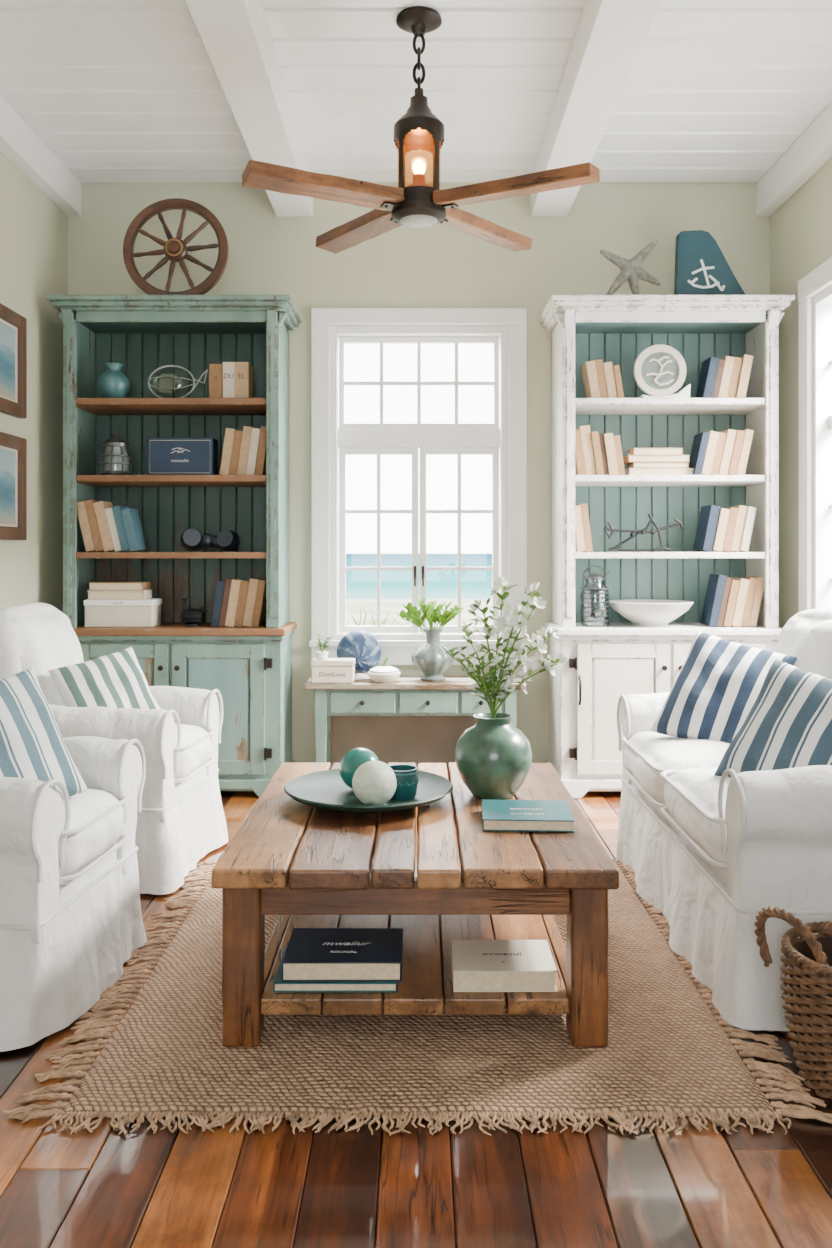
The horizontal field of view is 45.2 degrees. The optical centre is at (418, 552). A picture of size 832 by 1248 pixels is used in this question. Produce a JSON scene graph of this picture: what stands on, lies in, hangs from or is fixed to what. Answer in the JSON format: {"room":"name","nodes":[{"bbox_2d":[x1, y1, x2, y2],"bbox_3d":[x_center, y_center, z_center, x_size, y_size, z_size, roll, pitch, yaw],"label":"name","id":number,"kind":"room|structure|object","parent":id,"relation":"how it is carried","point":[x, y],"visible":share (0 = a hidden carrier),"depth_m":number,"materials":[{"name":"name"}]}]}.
{"room":"living room","nodes":[
{"label":"living room","id":0,"kind":"room"},
{"bbox_2d":[0,152,67,611],"bbox_3d":[-1.955,-0.405,1.878,0.150,3.210,6.956,0,0,0],"label":"wall","id":1,"kind":"structure","parent":0,"point":[33,229],"depth_m":4.92,"materials":[{"name":"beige paint"}]},
{"bbox_2d":[0,303,26,418],"bbox_3d":[-1.858,-0.865,4.420,0.040,0.470,0.540,0,0,0],"label":"framed picture","id":2,"kind":"object","parent":1,"relation":"attached to","point":[13,326],"visible":1,"depth_m":4.58,"materials":[{"name":"brown wood"}]},
{"bbox_2d":[0,432,26,539],"bbox_3d":[-1.858,-0.297,4.420,0.040,0.475,0.540,0,0,0],"label":"framed picture","id":3,"kind":"object","parent":1,"relation":"attached to","point":[13,449],"visible":1,"depth_m":4.58,"materials":[{"name":"brown wood"}]},
{"bbox_2d":[0,95,81,216],"bbox_3d":[-1.843,-1.889,1.878,0.075,0.179,6.956,0,0,0],"label":"ceiling beam","id":4,"kind":"structure","parent":1,"relation":"attached to","point":[19,143],"depth_m":4.77,"materials":[{"name":"white paint"}]},
{"bbox_2d":[0,0,831,181],"bbox_3d":[0.000,-2.010,1.878,4.060,0.060,7.256,0,0,0],"label":"ceiling","id":5,"kind":"structure","parent":0,"point":[117,90],"depth_m":4.23,"materials":[{"name":"wood"}]},
{"bbox_2d":[242,6,599,253],"bbox_3d":[0.007,-1.598,3.794,1.236,0.760,0.891,0,0,0],"label":"ceiling fan","id":6,"kind":"object","parent":5,"relation":"hanging from","point":[418,204],"visible":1,"depth_m":3.62,"materials":[{"name":"wood"}]},
{"bbox_2d":[0,777,831,1247],"bbox_3d":[0.000,1.210,1.757,3.758,0.020,7.196,0,0,0],"label":"floor","id":7,"kind":"structure","parent":0,"point":[601,1187],"depth_m":1.92,"materials":[{"name":"brown wood"}]},
{"bbox_2d":[0,736,146,1051],"bbox_3d":[-1.344,0.690,2.771,1.030,1.001,0.785,0,0,5],"label":"armchair","id":8,"kind":"object","parent":7,"relation":"on","point":[71,919],"visible":0.93,"depth_m":2.54,"materials":[{"name":"fabric"}]},
{"bbox_2d":[0,667,87,798],"bbox_3d":[-1.133,0.528,2.658,0.449,0.407,0.240,0,0,-45],"label":"pillow","id":9,"kind":"object","parent":8,"relation":"on","point":[32,745],"visible":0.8,"depth_m":2.69,"materials":[{"name":"fabric"}]},
{"bbox_2d":[58,789,123,876],"bbox_3d":[-1.199,0.774,2.758,0.705,0.238,0.404,0,0,5],"label":"seat cushion","id":10,"kind":"object","parent":8,"relation":"on","point":[90,826],"depth_m":2.70,"materials":[{"name":"fabric"}]},
{"bbox_2d":[0,603,227,894],"bbox_3d":[-1.306,0.694,3.865,0.996,0.993,0.781,0,0,5],"label":"armchair","id":11,"kind":"object","parent":7,"relation":"on","point":[181,820],"visible":0.49,"depth_m":3.67,"materials":[{"name":"fabric"}]},
{"bbox_2d":[0,603,83,705],"bbox_3d":[-1.486,0.464,3.884,0.318,0.534,0.510,0,0,5],"label":"backrest","id":12,"kind":"object","parent":11,"relation":"on","point":[39,636],"depth_m":3.74,"materials":[{"name":"fabric"}]},
{"bbox_2d":[49,647,159,708],"bbox_3d":[-1.166,0.545,3.761,0.220,0.355,0.377,0,0,40],"label":"pillow","id":13,"kind":"object","parent":11,"relation":"on","point":[117,680],"visible":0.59,"depth_m":3.73,"materials":[{"name":"fabric"}]},
{"bbox_2d":[173,723,210,778],"bbox_3d":[-1.178,0.771,3.855,0.701,0.243,0.413,0,0,5],"label":"seat cushion","id":14,"kind":"object","parent":11,"relation":"on","point":[191,741],"depth_m":3.78,"materials":[{"name":"fabric"}]},
{"bbox_2d":[46,295,301,797],"bbox_3d":[-1.218,-0.028,5.102,1.184,2.455,0.496,0,0,0],"label":"bookcase","id":15,"kind":"object","parent":7,"relation":"on","point":[250,667],"visible":0.76,"depth_m":5.04,"materials":[{"name":"teal paint"}]},
{"bbox_2d":[77,501,94,551],"bbox_3d":[-1.659,-0.132,5.045,0.099,0.252,0.161,0,0,0],"label":"book","id":16,"kind":"object","parent":15,"relation":"on","point":[81,511],"visible":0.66,"depth_m":4.97,"materials":[{"name":"paper"}]},
{"bbox_2d":[84,499,103,551],"bbox_3d":[-1.617,-0.136,5.053,0.096,0.260,0.176,0,0,0],"label":"book","id":17,"kind":"object","parent":15,"relation":"on","point":[89,507],"visible":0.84,"depth_m":4.97,"materials":[{"name":"paper"}]},
{"bbox_2d":[93,501,114,551],"bbox_3d":[-1.569,-0.133,5.048,0.104,0.253,0.153,0,0,0],"label":"book","id":18,"kind":"object","parent":15,"relation":"on","point":[99,507],"visible":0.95,"depth_m":4.97,"materials":[{"name":"paper"}]},
{"bbox_2d":[97,363,129,397],"bbox_3d":[-1.535,-0.857,5.030,0.160,0.185,0.160,0,0,0],"label":"vase","id":19,"kind":"object","parent":15,"relation":"on","point":[113,383],"visible":0.88,"depth_m":4.98,"materials":[{"name":"teal ceramic"}]},
{"bbox_2d":[99,433,131,474],"bbox_3d":[-1.525,-0.495,5.030,0.162,0.220,0.161,0,0,0],"label":"jar","id":20,"kind":"object","parent":15,"relation":"on","point":[115,457],"visible":0.94,"depth_m":4.98,"materials":[{"name":"grey metal"}]},
{"bbox_2d":[84,598,161,626],"bbox_3d":[-1.495,0.300,5.060,0.344,0.135,0.189,0,0,0],"label":"box","id":21,"kind":"object","parent":15,"relation":"on","point":[147,612],"visible":1,"depth_m":4.97,"materials":[{"name":"cardboard"}]},
{"bbox_2d":[87,589,151,599],"bbox_3d":[-1.510,0.209,5.050,0.285,0.045,0.150,0,0,0],"label":"book","id":22,"kind":"object","parent":21,"relation":"on","point":[92,594],"visible":0.95,"depth_m":4.98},
{"bbox_2d":[89,582,150,589],"bbox_3d":[-1.510,0.167,5.050,0.270,0.040,0.150,0,0,0],"label":"book","id":23,"kind":"object","parent":22,"relation":"on","point":[93,585],"visible":1,"depth_m":4.98,"materials":[{"name":"paper"}]},
{"bbox_2d":[120,508,146,551],"bbox_3d":[-1.439,-0.115,5.041,0.091,0.218,0.152,0,0,0],"label":"book","id":24,"kind":"object","parent":15,"relation":"on","point":[130,517],"visible":1,"depth_m":4.97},
{"bbox_2d":[123,198,228,294],"bbox_3d":[-1.220,-1.519,5.009,0.524,0.525,0.098,0,0,1],"label":"wheel","id":25,"kind":"object","parent":15,"relation":"on","point":[175,250],"visible":0.95,"depth_m":5.01,"materials":[{"name":"brown wood"}]},
{"bbox_2d":[147,438,217,474],"bbox_3d":[-1.190,-0.480,5.043,0.326,0.190,0.133,0,0,0],"label":"storage box","id":26,"kind":"object","parent":15,"relation":"on","point":[165,456],"visible":0.97,"depth_m":4.98,"materials":[{"name":"cardboard"}]},
{"bbox_2d":[73,622,296,635],"bbox_3d":[-1.218,0.387,5.107,1.130,0.035,0.485,0,0,0],"label":"countertop","id":27,"kind":"structure","parent":15,"relation":"on","point":[164,629],"depth_m":4.87,"materials":[{"name":"brown wood"}]},
{"bbox_2d":[181,598,207,626],"bbox_3d":[-1.134,0.296,5.019,0.115,0.143,0.107,0,0,41],"label":"figurine","id":28,"kind":"object","parent":15,"relation":"on","point":[192,616],"visible":1,"depth_m":4.99,"materials":[{"name":"metal"}]},
{"bbox_2d":[180,528,239,550],"bbox_3d":[-1.054,-0.069,5.032,0.298,0.117,0.119,0,0,0],"label":"binoculars","id":29,"kind":"object","parent":15,"relation":"on","point":[191,539],"visible":1,"depth_m":5.00,"materials":[{"name":"black metal"}]},
{"bbox_2d":[209,364,222,397],"bbox_3d":[-1.015,-0.854,5.059,0.065,0.180,0.141,0,0,0],"label":"book","id":30,"kind":"object","parent":15,"relation":"on","point":[215,370],"visible":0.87,"depth_m":4.99,"materials":[{"name":"paper"}]},
{"bbox_2d":[220,428,234,474],"bbox_3d":[-0.954,-0.504,5.053,0.076,0.237,0.168,0,0,0],"label":"book","id":31,"kind":"object","parent":15,"relation":"on","point":[229,433],"visible":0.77,"depth_m":4.97,"materials":[{"name":"paper"}]},
{"bbox_2d":[223,362,234,397],"bbox_3d":[-0.950,-0.859,5.059,0.060,0.190,0.141,0,0,0],"label":"book","id":32,"kind":"object","parent":15,"relation":"on","point":[228,367],"visible":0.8,"depth_m":4.99,"materials":[{"name":"beige paper"}]},
{"bbox_2d":[225,579,240,626],"bbox_3d":[-0.925,0.249,5.047,0.080,0.237,0.165,0,0,0],"label":"book","id":33,"kind":"object","parent":15,"relation":"on","point":[235,585],"visible":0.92,"depth_m":4.96,"materials":[{"name":"paper"}]},
{"bbox_2d":[235,362,252,397],"bbox_3d":[-0.885,-0.859,5.059,0.070,0.190,0.141,0,0,0],"label":"book","id":34,"kind":"object","parent":15,"relation":"on","point":[243,370],"visible":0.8,"depth_m":4.99,"materials":[{"name":"paper"}]},
{"bbox_2d":[237,426,252,474],"bbox_3d":[-0.867,-0.509,5.054,0.078,0.247,0.169,0,0,0],"label":"book","id":35,"kind":"object","parent":15,"relation":"on","point":[247,431],"visible":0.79,"depth_m":4.97,"materials":[{"name":"paper"}]},
{"bbox_2d":[242,577,259,626],"bbox_3d":[-0.838,0.247,5.055,0.081,0.242,0.171,0,0,0],"label":"book","id":36,"kind":"object","parent":15,"relation":"on","point":[253,582],"visible":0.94,"depth_m":4.97,"materials":[{"name":"paper"}]},
{"bbox_2d":[252,579,265,626],"bbox_3d":[-0.797,0.250,5.055,0.070,0.236,0.171,0,0,0],"label":"book","id":37,"kind":"object","parent":15,"relation":"on","point":[260,603],"visible":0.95,"depth_m":4.97,"materials":[{"name":"paper"}]},
{"bbox_2d":[254,426,265,474],"bbox_3d":[-0.783,-0.508,5.059,0.073,0.246,0.175,0,0,0],"label":"book","id":38,"kind":"object","parent":15,"relation":"on","point":[260,468],"visible":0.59,"depth_m":4.97,"materials":[{"name":"paper"}]},
{"bbox_2d":[304,676,526,770],"bbox_3d":[-0.017,0.926,5.138,1.110,0.548,0.334,0,0,0],"label":"console table","id":39,"kind":"object","parent":7,"relation":"on","point":[407,719],"visible":0.61,"depth_m":5.04,"materials":[{"name":"paint"}]},
{"bbox_2d":[311,658,354,682],"bbox_3d":[-0.433,0.594,5.050,0.216,0.115,0.126,0,0,0],"label":"box","id":40,"kind":"object","parent":39,"relation":"on","point":[329,670],"visible":1,"depth_m":4.99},
{"bbox_2d":[337,630,380,679],"bbox_3d":[-0.312,0.526,5.192,0.230,0.250,0.135,0,0,0],"label":"shell ornament","id":41,"kind":"object","parent":39,"relation":"on","point":[360,645],"visible":0.87,"depth_m":5.15,"materials":[{"name":"blue ceramic"}]},
{"bbox_2d":[368,657,400,682],"bbox_3d":[-0.177,0.588,5.060,0.170,0.126,0.170,0,0,0],"label":"lidded dish","id":42,"kind":"object","parent":39,"relation":"on","point":[378,674],"visible":1,"depth_m":5.00,"materials":[{"name":"ceramic"}]},
{"bbox_2d":[411,628,454,681],"bbox_3d":[0.071,0.520,5.120,0.222,0.262,0.222,0,0,0],"label":"vase","id":43,"kind":"object","parent":39,"relation":"on","point":[431,659],"visible":0.97,"depth_m":5.06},
{"bbox_2d":[394,598,463,631],"bbox_3d":[0.054,0.339,5.146,0.339,0.217,0.189,0,0,10],"label":"fern sprig","id":44,"kind":"object","parent":43,"relation":"in","point":[431,615],"visible":1,"depth_m":5.10,"materials":[{"name":"green plant"}]},
{"bbox_2d":[3,858,831,1135],"bbox_3d":[0.004,1.189,2.973,1.788,0.017,1.847,0,0,0],"label":"rug","id":45,"kind":"object","parent":7,"relation":"on","point":[667,1055],"visible":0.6,"depth_m":2.34,"materials":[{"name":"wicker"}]},
{"bbox_2d":[211,762,618,1046],"bbox_3d":[-0.009,0.965,2.955,0.966,0.442,1.218,0,0,0],"label":"coffee table","id":46,"kind":"object","parent":45,"relation":"on","point":[307,866],"visible":0.66,"depth_m":2.42,"materials":[{"name":"brown wood"}]},
{"bbox_2d":[273,947,397,992],"bbox_3d":[-0.205,1.067,2.565,0.305,0.024,0.225,0,0,0],"label":"book","id":47,"kind":"object","parent":46,"relation":"on","point":[279,986],"visible":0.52,"depth_m":2.46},
{"bbox_2d":[282,928,402,981],"bbox_3d":[-0.190,1.030,2.570,0.295,0.049,0.225,0,0,0],"label":"book","id":48,"kind":"object","parent":47,"relation":"on","point":[311,954],"visible":1,"depth_m":2.50,"materials":[{"name":"paper"}]},
{"bbox_2d":[284,769,452,812],"bbox_3d":[-0.150,0.718,2.990,0.504,0.051,0.504,0,0,0],"label":"platter","id":49,"kind":"object","parent":46,"relation":"on","point":[325,789],"visible":0.7,"depth_m":2.98,"materials":[{"name":"green ceramic"}]},
{"bbox_2d":[339,748,378,788],"bbox_3d":[-0.180,0.661,3.060,0.128,0.128,0.128,0,0,0],"label":"orb","id":50,"kind":"object","parent":49,"relation":"on","point":[352,760],"visible":0.59,"depth_m":3.02,"materials":[{"name":"teal ceramic"}]},
{"bbox_2d":[352,760,396,805],"bbox_3d":[-0.128,0.661,2.870,0.128,0.128,0.128,0,0,0],"label":"orb","id":51,"kind":"object","parent":49,"relation":"on","point":[374,782],"visible":0.98,"depth_m":2.83,"materials":[{"name":"white ceramic"}]},
{"bbox_2d":[389,764,418,800],"bbox_3d":[-0.052,0.681,2.965,0.103,0.088,0.103,0,0,0],"label":"tealight holder","id":52,"kind":"object","parent":49,"relation":"on","point":[407,779],"visible":0.61,"depth_m":2.92,"materials":[{"name":"teal ceramic"}]},
{"bbox_2d":[455,713,531,799],"bbox_3d":[0.228,0.621,3.070,0.238,0.245,0.238,0,0,0],"label":"vase","id":53,"kind":"object","parent":46,"relation":"on","point":[493,757],"visible":0.98,"depth_m":2.99,"materials":[{"name":"green ceramic"}]},
{"bbox_2d":[435,641,491,715],"bbox_3d":[0.141,0.447,3.048,0.205,0.364,0.081,0,0,-23],"label":"branch","id":54,"kind":"object","parent":53,"relation":"in","point":[478,684],"visible":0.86,"depth_m":3.04,"materials":[{"name":"green plant"}]},
{"bbox_2d":[459,652,504,717],"bbox_3d":[0.183,0.464,3.017,0.157,0.329,0.111,0,0,-31],"label":"branch","id":55,"kind":"object","parent":53,"relation":"in","point":[477,672],"visible":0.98,"depth_m":3.02,"materials":[{"name":"green plant"}]},
{"bbox_2d":[468,598,504,710],"bbox_3d":[0.208,0.381,3.050,0.090,0.496,0.136,0,0,43],"label":"branch","id":56,"kind":"object","parent":53,"relation":"in","point":[489,630],"visible":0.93,"depth_m":3.04,"materials":[{"name":"green plant"}]},
{"bbox_2d":[487,577,518,696],"bbox_3d":[0.247,0.352,3.105,0.090,0.554,0.134,0,0,40],"label":"branch","id":57,"kind":"object","parent":53,"relation":"in","point":[501,601],"visible":0.76,"depth_m":3.12,"materials":[{"name":"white plant"}]},
{"bbox_2d":[494,588,534,702],"bbox_3d":[0.294,0.367,3.063,0.156,0.524,0.095,0,0,0],"label":"branch","id":58,"kind":"object","parent":53,"relation":"in","point":[524,600],"visible":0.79,"depth_m":3.06,"materials":[{"name":"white plant"}]},
{"bbox_2d":[489,582,546,713],"bbox_3d":[0.300,0.358,3.029,0.190,0.542,0.100,0,0,34],"label":"branch","id":59,"kind":"object","parent":53,"relation":"in","point":[517,622],"visible":0.96,"depth_m":3.03,"materials":[{"name":"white plant"}]},
{"bbox_2d":[489,626,559,708],"bbox_3d":[0.318,0.429,3.101,0.237,0.400,0.097,0,0,-15],"label":"branch","id":60,"kind":"object","parent":53,"relation":"in","point":[536,640],"visible":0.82,"depth_m":3.10,"materials":[{"name":"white plant"}]},
{"bbox_2d":[490,652,566,717],"bbox_3d":[0.327,0.464,3.045,0.236,0.330,0.101,0,0,22],"label":"branch","id":61,"kind":"object","parent":53,"relation":"in","point":[536,661],"visible":0.98,"depth_m":3.03,"materials":[{"name":"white plant"}]},
{"bbox_2d":[451,940,556,991],"bbox_3d":[0.212,1.052,2.555,0.255,0.053,0.200,0,0,0],"label":"book","id":62,"kind":"object","parent":46,"relation":"on","point":[477,965],"visible":1,"depth_m":2.48,"materials":[{"name":"paper"}]},
{"bbox_2d":[482,800,574,831],"bbox_3d":[0.298,0.727,2.775,0.245,0.033,0.215,0,0,3],"label":"book","id":63,"kind":"object","parent":46,"relation":"on","point":[497,815],"visible":1,"depth_m":2.70,"materials":[{"name":"paper"}]},
{"bbox_2d":[539,295,794,797],"bbox_3d":[1.235,-0.028,5.102,1.184,2.455,0.496,0,0,0],"label":"bookcase","id":64,"kind":"object","parent":7,"relation":"on","point":[602,664],"visible":0.73,"depth_m":5.02,"materials":[{"name":"white paint"}]},
{"bbox_2d":[576,425,596,474],"bbox_3d":[0.842,-0.511,5.057,0.083,0.252,0.163,0,0,0],"label":"book","id":65,"kind":"object","parent":64,"relation":"on","point":[585,431],"visible":0.77,"depth_m":4.98,"materials":[{"name":"paper"}]},
{"bbox_2d":[581,360,600,397],"bbox_3d":[0.866,-0.861,5.049,0.073,0.193,0.160,0,0,0],"label":"book","id":66,"kind":"object","parent":64,"relation":"on","point":[589,374],"visible":0.81,"depth_m":4.97,"materials":[{"name":"paper"}]},
{"bbox_2d":[580,565,609,626],"bbox_3d":[0.886,0.214,5.030,0.154,0.309,0.151,0,0,0],"label":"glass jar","id":67,"kind":"object","parent":64,"relation":"on","point":[595,596],"visible":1,"depth_m":4.98,"materials":[{"name":"clear"}]},
{"bbox_2d":[603,433,618,474],"bbox_3d":[0.955,-0.491,5.045,0.073,0.212,0.162,0,0,0],"label":"book","id":68,"kind":"object","parent":64,"relation":"on","point":[608,438],"visible":0.72,"depth_m":4.97,"materials":[{"name":"paper"}]},
{"bbox_2d":[600,239,660,294],"bbox_3d":[1.068,-1.426,5.050,0.310,0.318,0.066,0,0,-8],"label":"starfish","id":69,"kind":"object","parent":64,"relation":"on","point":[631,271],"visible":0.97,"depth_m":5.03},
{"bbox_2d":[604,513,683,551],"bbox_3d":[1.130,-0.103,5.041,0.403,0.193,0.050,0,0,0],"label":"ornament","id":70,"kind":"object","parent":64,"relation":"on","point":[642,531],"visible":1,"depth_m":5.03,"materials":[{"name":"metal"}]},
{"bbox_2d":[609,599,693,626],"bbox_3d":[1.175,0.306,5.075,0.424,0.123,0.424,0,0,0],"label":"bowl","id":71,"kind":"object","parent":64,"relation":"on","point":[642,612],"visible":0.98,"depth_m":4.95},
{"bbox_2d":[625,468,693,474],"bbox_3d":[1.216,-0.405,5.075,0.328,0.040,0.160,0,0,0],"label":"book","id":72,"kind":"object","parent":64,"relation":"on","point":[631,471],"visible":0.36,"depth_m":5.00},
{"bbox_2d":[627,462,688,468],"bbox_3d":[1.209,-0.440,5.075,0.278,0.030,0.160,0,0,0],"label":"book","id":73,"kind":"object","parent":72,"relation":"on","point":[633,464],"visible":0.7,"depth_m":5.00,"materials":[{"name":"paper"}]},
{"bbox_2d":[623,455,689,464],"bbox_3d":[1.202,-0.473,5.075,0.308,0.035,0.160,0,0,0],"label":"book","id":74,"kind":"object","parent":73,"relation":"on","point":[628,459],"visible":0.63,"depth_m":5.00,"materials":[{"name":"paper"}]},
{"bbox_2d":[633,344,690,397],"bbox_3d":[1.220,-0.908,5.040,0.279,0.289,0.080,0,0,0],"label":"round plaque","id":75,"kind":"object","parent":64,"relation":"on","point":[659,370],"visible":0.96,"depth_m":5.04,"materials":[{"name":"ceramic"}]},
{"bbox_2d":[544,622,782,635],"bbox_3d":[1.235,0.387,5.107,1.130,0.035,0.485,0,0,0],"label":"countertop","id":76,"kind":"structure","parent":64,"relation":"on","point":[613,629],"depth_m":4.87,"materials":[{"name":"white paint"}]},
{"bbox_2d":[689,432,709,474],"bbox_3d":[1.406,-0.493,5.044,0.078,0.216,0.159,0,0,0],"label":"book","id":77,"kind":"object","parent":64,"relation":"on","point":[700,442],"visible":0.87,"depth_m":4.97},
{"bbox_2d":[693,505,720,551],"bbox_3d":[1.458,-0.123,5.063,0.092,0.233,0.176,0,0,0],"label":"book","id":78,"kind":"object","parent":64,"relation":"on","point":[709,515],"visible":1,"depth_m":4.98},
{"bbox_2d":[696,356,719,397],"bbox_3d":[1.454,-0.871,5.044,0.083,0.213,0.154,0,0,0],"label":"book","id":79,"kind":"object","parent":64,"relation":"on","point":[709,368],"visible":0.77,"depth_m":4.97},
{"bbox_2d":[674,230,745,294],"bbox_3d":[1.477,-1.443,5.061,0.363,0.372,0.058,0,0,0],"label":"sign","id":80,"kind":"object","parent":64,"relation":"on","point":[701,268],"visible":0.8,"depth_m":5.04,"materials":[{"name":"wood"}]},
{"bbox_2d":[701,431,718,474],"bbox_3d":[1.448,-0.496,5.041,0.089,0.223,0.153,0,0,0],"label":"book","id":81,"kind":"object","parent":64,"relation":"on","point":[713,438],"visible":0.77,"depth_m":4.97,"materials":[{"name":"paper"}]},
{"bbox_2d":[700,574,726,626],"bbox_3d":[1.485,0.237,5.046,0.088,0.261,0.159,0,0,0],"label":"book","id":82,"kind":"object","parent":64,"relation":"on","point":[716,583],"visible":1,"depth_m":4.98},
{"bbox_2d":[712,508,729,551],"bbox_3d":[1.505,-0.115,5.056,0.084,0.218,0.178,0,0,0],"label":"book","id":83,"kind":"object","parent":64,"relation":"on","point":[724,513],"visible":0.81,"depth_m":4.97,"materials":[{"name":"paper"}]},
{"bbox_2d":[718,356,734,397],"bbox_3d":[1.531,-0.873,5.055,0.084,0.218,0.163,0,0,0],"label":"book","id":84,"kind":"object","parent":64,"relation":"on","point":[729,361],"visible":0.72,"depth_m":4.97,"materials":[{"name":"paper"}]},
{"bbox_2d":[718,429,736,474],"bbox_3d":[1.537,-0.501,5.053,0.091,0.232,0.165,0,0,0],"label":"book","id":85,"kind":"object","parent":64,"relation":"on","point":[731,434],"visible":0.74,"depth_m":4.97,"materials":[{"name":"paper"}]},
{"bbox_2d":[723,579,739,626],"bbox_3d":[1.555,0.250,5.044,0.083,0.236,0.154,0,0,0],"label":"book","id":86,"kind":"object","parent":64,"relation":"on","point":[734,588],"visible":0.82,"depth_m":4.97,"materials":[{"name":"paper"}]},
{"bbox_2d":[730,505,747,551],"bbox_3d":[1.594,-0.122,5.059,0.087,0.232,0.171,0,0,0],"label":"book","id":87,"kind":"object","parent":64,"relation":"on","point":[737,538],"visible":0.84,"depth_m":4.97,"materials":[{"name":"paper"}]},
{"bbox_2d":[732,578,749,626],"bbox_3d":[1.599,0.247,5.049,0.089,0.242,0.169,0,0,0],"label":"book","id":88,"kind":"object","parent":64,"relation":"on","point":[744,583],"visible":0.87,"depth_m":4.97,"materials":[{"name":"paper"}]},
{"bbox_2d":[736,354,752,397],"bbox_3d":[1.619,-0.875,5.042,0.085,0.223,0.158,0,0,0],"label":"book","id":89,"kind":"object","parent":64,"relation":"on","point":[747,359],"visible":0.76,"depth_m":4.96,"materials":[{"name":"paper"}]},
{"bbox_2d":[739,506,756,551],"bbox_3d":[1.637,-0.119,5.055,0.081,0.226,0.181,0,0,0],"label":"book","id":90,"kind":"object","parent":64,"relation":"on","point":[751,512],"visible":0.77,"depth_m":4.97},
{"bbox_2d":[740,577,757,626],"bbox_3d":[1.643,0.245,5.051,0.085,0.246,0.170,0,0,0],"label":"book","id":91,"kind":"object","parent":64,"relation":"on","point":[753,582],"visible":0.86,"depth_m":4.97,"materials":[{"name":"paper"}]},
{"bbox_2d":[616,609,831,1030],"bbox_3d":[1.263,0.693,3.257,1.016,0.995,1.579,0,0,0],"label":"sofa","id":92,"kind":"object","parent":7,"relation":"on","point":[708,851],"visible":0.66,"depth_m":2.69,"materials":[{"name":"fabric"}]},
{"bbox_2d":[624,731,729,803],"bbox_3d":[1.121,0.773,3.567,0.708,0.247,0.618,0,0,0],"label":"seat cushion","id":93,"kind":"object","parent":92,"relation":"on","point":[647,754],"depth_m":3.43,"materials":[{"name":"fabric"}]},
{"bbox_2d":[664,767,730,862],"bbox_3d":[1.122,0.775,2.952,0.701,0.236,0.618,0,0,0],"label":"seat cushion","id":94,"kind":"object","parent":92,"relation":"on","point":[699,818],"depth_m":2.89,"materials":[{"name":"fabric"}]},
{"bbox_2d":[650,631,797,742],"bbox_3d":[1.112,0.516,3.592,0.493,0.443,0.275,0,0,44],"label":"pillow","id":95,"kind":"object","parent":92,"relation":"on","point":[719,681],"visible":0.69,"depth_m":3.56,"materials":[{"name":"fabric"}]},
{"bbox_2d":[714,660,831,777],"bbox_3d":[1.136,0.544,2.920,0.269,0.424,0.470,0,0,-39],"label":"pillow","id":96,"kind":"object","parent":92,"relation":"on","point":[788,725],"visible":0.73,"depth_m":2.92,"materials":[{"name":"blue fabric"}]},
{"bbox_2d":[776,609,831,679],"bbox_3d":[1.443,0.460,3.566,0.333,0.530,0.640,0,0,0],"label":"cushion","id":97,"kind":"object","parent":92,"relation":"on","point":[806,636],"depth_m":3.50,"materials":[{"name":"fabric"}]},
{"bbox_2d":[754,906,831,1100],"bbox_3d":[0.984,0.996,2.278,0.384,0.407,0.355,0,0,33],"label":"wicker basket","id":98,"kind":"object","parent":7,"relation":"on","point":[806,968],"visible":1,"depth_m":2.21,"materials":[{"name":"wicker"}]},
{"bbox_2d":[68,182,769,776],"bbox_3d":[0.000,-0.405,5.431,4.060,3.210,0.150,0,0,0],"label":"wall","id":99,"kind":"structure","parent":0,"point":[439,265],"depth_m":5.36,"materials":[{"name":"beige paint"}]},
{"bbox_2d":[185,0,312,216],"bbox_3d":[-0.665,-1.889,1.878,0.200,0.179,6.956,0,0,0],"label":"ceiling beam","id":100,"kind":"structure","parent":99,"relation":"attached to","point":[235,35],"depth_m":3.86,"materials":[{"name":"white paint"}]},
{"bbox_2d":[309,308,528,664],"bbox_3d":[0.000,-0.352,5.409,1.170,1.905,0.195,0,0,0],"label":"window","id":101,"kind":"structure","parent":99,"relation":"in","point":[332,439],"depth_m":5.36,"materials":[{"name":"white paint"}]},
{"bbox_2d":[530,0,661,216],"bbox_3d":[0.695,-1.889,1.878,0.200,0.179,6.956,0,0,0],"label":"ceiling beam","id":102,"kind":"structure","parent":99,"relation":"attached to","point":[610,35],"depth_m":3.88,"materials":[{"name":"white paint"}]},
{"bbox_2d":[770,157,831,627],"bbox_3d":[1.955,-0.405,1.878,0.150,3.210,6.956,0,0,0],"label":"wall","id":103,"kind":"structure","parent":0,"point":[801,227],"depth_m":5.03,"materials":[{"name":"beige paint"}]},
{"bbox_2d":[756,102,831,216],"bbox_3d":[1.843,-1.889,1.878,0.075,0.179,6.956,0,0,0],"label":"trim","id":104,"kind":"structure","parent":103,"relation":"attached to","point":[812,149],"depth_m":4.81,"materials":[{"name":"white paint"}]},
{"bbox_2d":[798,257,831,611],"bbox_3d":[1.930,-0.380,3.987,0.200,1.900,1.815,0,0,0],"label":"window","id":105,"kind":"structure","parent":103,"relation":"in","point":[818,279],"depth_m":4.74,"materials":[{"name":"white paint"}]},
{"label":"outside","id":106,"kind":"structure","parent":0,"visible":0},
{"bbox_2d":[346,554,491,598],"bbox_3d":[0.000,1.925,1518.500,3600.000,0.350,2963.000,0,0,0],"label":"sea","id":107,"kind":"structure","parent":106,"point":[359,584],"depth_m":68.63,"materials":[{"name":"liquid"}]},
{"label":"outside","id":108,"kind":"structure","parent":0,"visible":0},
{"bbox_2d":[346,599,491,631],"bbox_3d":[0.000,1.900,21.450,240.000,0.400,31.100,0,0,0],"label":"sand","id":109,"kind":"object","parent":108,"point":[352,605],"depth_m":29.57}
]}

